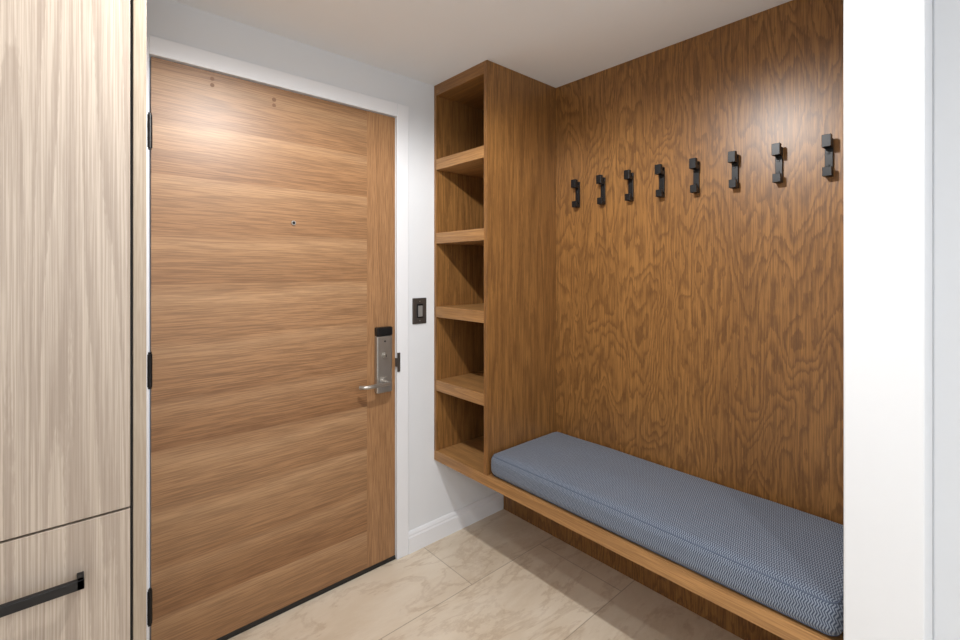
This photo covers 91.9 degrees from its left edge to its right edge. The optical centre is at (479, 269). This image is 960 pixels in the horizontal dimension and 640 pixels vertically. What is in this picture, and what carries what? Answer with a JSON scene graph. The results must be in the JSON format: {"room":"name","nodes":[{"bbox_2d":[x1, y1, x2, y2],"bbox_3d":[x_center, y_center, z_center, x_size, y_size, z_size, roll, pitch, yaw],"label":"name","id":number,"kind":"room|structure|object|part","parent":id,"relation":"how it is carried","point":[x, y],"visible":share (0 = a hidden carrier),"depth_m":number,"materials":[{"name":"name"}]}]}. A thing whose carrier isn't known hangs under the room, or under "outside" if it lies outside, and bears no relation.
{"room":"entryway","nodes":[
{"label":"entryway","id":0,"kind":"room"},
{"bbox_2d":[146,0,503,530],"bbox_3d":[-1.254,0.220,1.543,3.786,2.318,0.130,0,0,-42],"label":"wall","id":1,"kind":"structure","parent":0,"point":[436,490],"depth_m":2.28,"materials":[{"name":"white paint"}]},
{"bbox_2d":[147,112,152,626],"bbox_3d":[-1.114,0.335,1.565,0.016,1.729,0.016,0,0,-42],"label":"hinges","id":2,"kind":"object","parent":1,"relation":"attached to","point":[149,115],"visible":1,"depth_m":1.56,"materials":[{"name":"black metal"}]},
{"bbox_2d":[149,57,366,639],"bbox_3d":[-0.830,0.317,1.859,0.806,2.081,0.044,0,0,-42],"label":"door","id":3,"kind":"structure","parent":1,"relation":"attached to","point":[258,319],"depth_m":1.78,"materials":[{"name":"brown wood"}]},
{"bbox_2d":[210,77,275,106],"bbox_3d":[-0.897,-0.676,1.769,0.232,0.060,0.001,0,0,-42],"label":"screws","id":4,"kind":"object","parent":3,"relation":"attached to","point":[211,78],"depth_m":1.70,"materials":[{"name":"brown metal"}]},
{"bbox_2d":[216,555,394,639],"bbox_3d":[-0.772,1.363,1.905,0.953,0.013,0.043,0,0,-42],"label":"bottom sweep","id":5,"kind":"object","parent":3,"relation":"attached to","point":[245,627],"visible":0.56,"depth_m":1.91,"materials":[{"name":"rubber"}]},
{"bbox_2d":[367,111,394,567],"bbox_3d":[-0.474,0.317,2.177,0.146,2.081,0.044,0,0,-42],"label":"stile","id":6,"kind":"object","parent":3,"relation":"attached to","point":[380,128],"visible":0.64,"depth_m":2.15,"materials":[{"name":"brown wood"}]},
{"bbox_2d":[359,326,392,393],"bbox_3d":[-0.469,0.415,2.099,0.184,0.303,0.078,0,0,-42],"label":"door lock","id":7,"kind":"object","parent":6,"relation":"attached to","point":[383,335],"visible":1,"depth_m":2.13,"materials":[{"name":"metal"}]},
{"bbox_3d":[-0.465,0.517,2.069,0.151,0.017,0.035,0,0,-35],"label":"lever","id":8,"kind":"part","parent":7,"relation":"part of","materials":[{"name":"metal"}]},
{"bbox_3d":[-0.448,0.435,2.153,0.082,0.263,0.026,0,0,-42],"label":"plate","id":9,"kind":"part","parent":7,"relation":"part of","materials":[{"name":"metal"}]},
{"bbox_2d":[146,34,407,639],"bbox_3d":[-0.798,0.293,1.934,1.095,2.172,0.134,0,0,-42],"label":"trim","id":10,"kind":"structure","parent":1,"relation":"attached to","point":[156,47],"depth_m":2.06,"materials":[{"name":"white paint"}]},
{"bbox_2d":[225,558,395,639],"bbox_3d":[-0.798,1.375,1.934,0.963,0.008,0.114,0,0,-42],"label":"threshold","id":11,"kind":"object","parent":1,"relation":"attached to","point":[394,558],"depth_m":1.92,"materials":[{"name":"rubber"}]},
{"bbox_2d":[395,353,399,371],"bbox_3d":[-0.392,0.439,2.210,0.022,0.090,0.013,0,0,-42],"label":"strike plate","id":12,"kind":"object","parent":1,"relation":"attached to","point":[397,360],"visible":1,"depth_m":2.21,"materials":[{"name":"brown metal"}]},
{"bbox_2d":[412,298,425,323],"bbox_3d":[-0.299,0.203,2.301,0.082,0.128,0.013,0,0,-42],"label":"light switch","id":13,"kind":"object","parent":1,"relation":"attached to","point":[418,304],"visible":1,"depth_m":2.29,"materials":[{"name":"brown metal"}]},
{"bbox_2d":[408,492,502,553],"bbox_3d":[-0.110,1.327,2.469,0.644,0.104,0.015,0,0,-42],"label":"baseboard","id":14,"kind":"structure","parent":1,"relation":"attached to","point":[422,536],"depth_m":2.43,"materials":[{"name":"white paint"}]},
{"bbox_2d":[172,0,791,87],"bbox_3d":[0.248,-0.989,-0.100,3.836,0.100,4.921,0,0,-42],"label":"ceiling","id":15,"kind":"structure","parent":0,"point":[554,43],"depth_m":1.80,"materials":[{"name":"paint"}]},
{"bbox_2d":[228,507,742,639],"bbox_3d":[0.248,1.429,-0.100,3.836,0.100,4.921,0,0,-42],"label":"floor","id":16,"kind":"structure","parent":0,"point":[500,576],"depth_m":1.92,"materials":[{"name":"tile"}]},
{"bbox_2d":[0,0,145,639],"bbox_3d":[-1.192,0.220,1.070,0.629,2.318,0.656,0,0,-42],"label":"tall cabinet","id":17,"kind":"object","parent":16,"relation":"on","point":[73,72],"visible":1,"depth_m":0.97,"materials":[{"name":"beige wood"}]},
{"bbox_3d":[-0.929,0.651,0.889,0.260,0.020,0.036,0,0,-42],"label":"handle","id":18,"kind":"part","parent":17,"relation":"part of","materials":[{"name":"black metal"}]},
{"bbox_3d":[-1.015,0.907,0.851,0.597,0.744,0.022,0,0,-42],"label":"drawer","id":19,"kind":"part","parent":17,"relation":"part of","materials":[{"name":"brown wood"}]},
{"bbox_3d":[-0.979,0.220,1.285,0.024,2.318,0.620,0,0,-42],"label":"panel","id":20,"kind":"part","parent":17,"relation":"part of","materials":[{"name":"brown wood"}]},
{"bbox_2d":[504,0,843,639],"bbox_3d":[0.696,0.220,2.066,0.020,2.318,1.657,0,0,-42],"label":"wood wall panel","id":21,"kind":"object","parent":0,"point":[700,335],"visible":0.6,"depth_m":1.81,"materials":[{"name":"brown wood"}]},
{"bbox_2d":[434,60,555,485],"bbox_3d":[0.079,0.014,2.379,0.483,1.906,0.398,0,0,-42],"label":"open shelf unit","id":22,"kind":"object","parent":21,"relation":"attached to","point":[495,124],"visible":0.94,"depth_m":2.29,"materials":[{"name":"brown wood"}]},
{"bbox_3d":[0.204,-0.011,2.239,0.483,1.856,0.022,0,0,-42],"label":"panel","id":23,"kind":"part","parent":22,"relation":"part of","materials":[{"name":"brown wood"}]},
{"bbox_2d":[571,179,579,207],"bbox_3d":[0.469,-0.374,2.273,0.044,0.134,0.025,0,0,-42],"label":"coat hook","id":24,"kind":"object","parent":21,"relation":"attached to","point":[574,184],"visible":1,"depth_m":2.27,"materials":[{"name":"black metal"}]},
{"bbox_2d":[596,175,605,204],"bbox_3d":[0.565,-0.374,2.166,0.044,0.134,0.025,0,0,-42],"label":"coat hook","id":25,"kind":"object","parent":21,"relation":"attached to","point":[600,179],"visible":1,"depth_m":2.16,"materials":[{"name":"black metal"}]},
{"bbox_2d":[624,170,633,200],"bbox_3d":[0.661,-0.374,2.058,0.044,0.134,0.025,0,0,-42],"label":"coat hook","id":26,"kind":"object","parent":21,"relation":"attached to","point":[628,175],"visible":1,"depth_m":2.06,"materials":[{"name":"black metal"}]},
{"bbox_2d":[655,164,664,197],"bbox_3d":[0.757,-0.374,1.951,0.044,0.134,0.025,0,0,-42],"label":"coat hook","id":27,"kind":"object","parent":21,"relation":"attached to","point":[659,169],"visible":1,"depth_m":1.95,"materials":[{"name":"black metal"}]},
{"bbox_2d":[487,474,843,639],"bbox_3d":[0.636,0.942,1.756,0.483,0.050,1.274,0,0,-42],"label":"bench","id":28,"kind":"object","parent":21,"relation":"attached to","point":[769,619],"visible":0.31,"depth_m":1.44,"materials":[{"name":"brown wood"}]},
{"bbox_2d":[491,432,843,636],"bbox_3d":[0.634,0.859,1.756,0.476,0.116,1.263,0,0,-42],"label":"bench cushion","id":29,"kind":"object","parent":28,"relation":"on","point":[787,560],"visible":0.8,"depth_m":1.51,"materials":[{"name":"blue fabric"}]},
{"bbox_2d":[689,158,699,193],"bbox_3d":[0.853,-0.374,1.844,0.044,0.134,0.025,0,0,-42],"label":"coat hook","id":30,"kind":"object","parent":21,"relation":"attached to","point":[694,164],"visible":1,"depth_m":1.84,"materials":[{"name":"black metal"}]},
{"bbox_2d":[728,151,738,188],"bbox_3d":[0.949,-0.374,1.736,0.044,0.134,0.025,0,0,-42],"label":"coat hook","id":31,"kind":"object","parent":21,"relation":"attached to","point":[733,157],"visible":1,"depth_m":1.73,"materials":[{"name":"black metal"}]},
{"bbox_2d":[772,143,782,183],"bbox_3d":[1.045,-0.374,1.629,0.044,0.134,0.025,0,0,-42],"label":"coat hook","id":32,"kind":"object","parent":21,"relation":"attached to","point":[777,150],"visible":1,"depth_m":1.62,"materials":[{"name":"black metal"}]},
{"bbox_2d":[822,134,832,177],"bbox_3d":[1.141,-0.374,1.522,0.044,0.134,0.025,0,0,-42],"label":"coat hook","id":33,"kind":"object","parent":21,"relation":"attached to","point":[827,140],"visible":1,"depth_m":1.52,"materials":[{"name":"black metal"}]},
{"bbox_2d":[844,0,959,639],"bbox_3d":[2.009,0.220,0.218,0.526,2.318,2.847,0,0,-42],"label":"wall","id":34,"kind":"structure","parent":0,"point":[902,57],"depth_m":1.06,"materials":[{"name":"white paint"}]}
]}

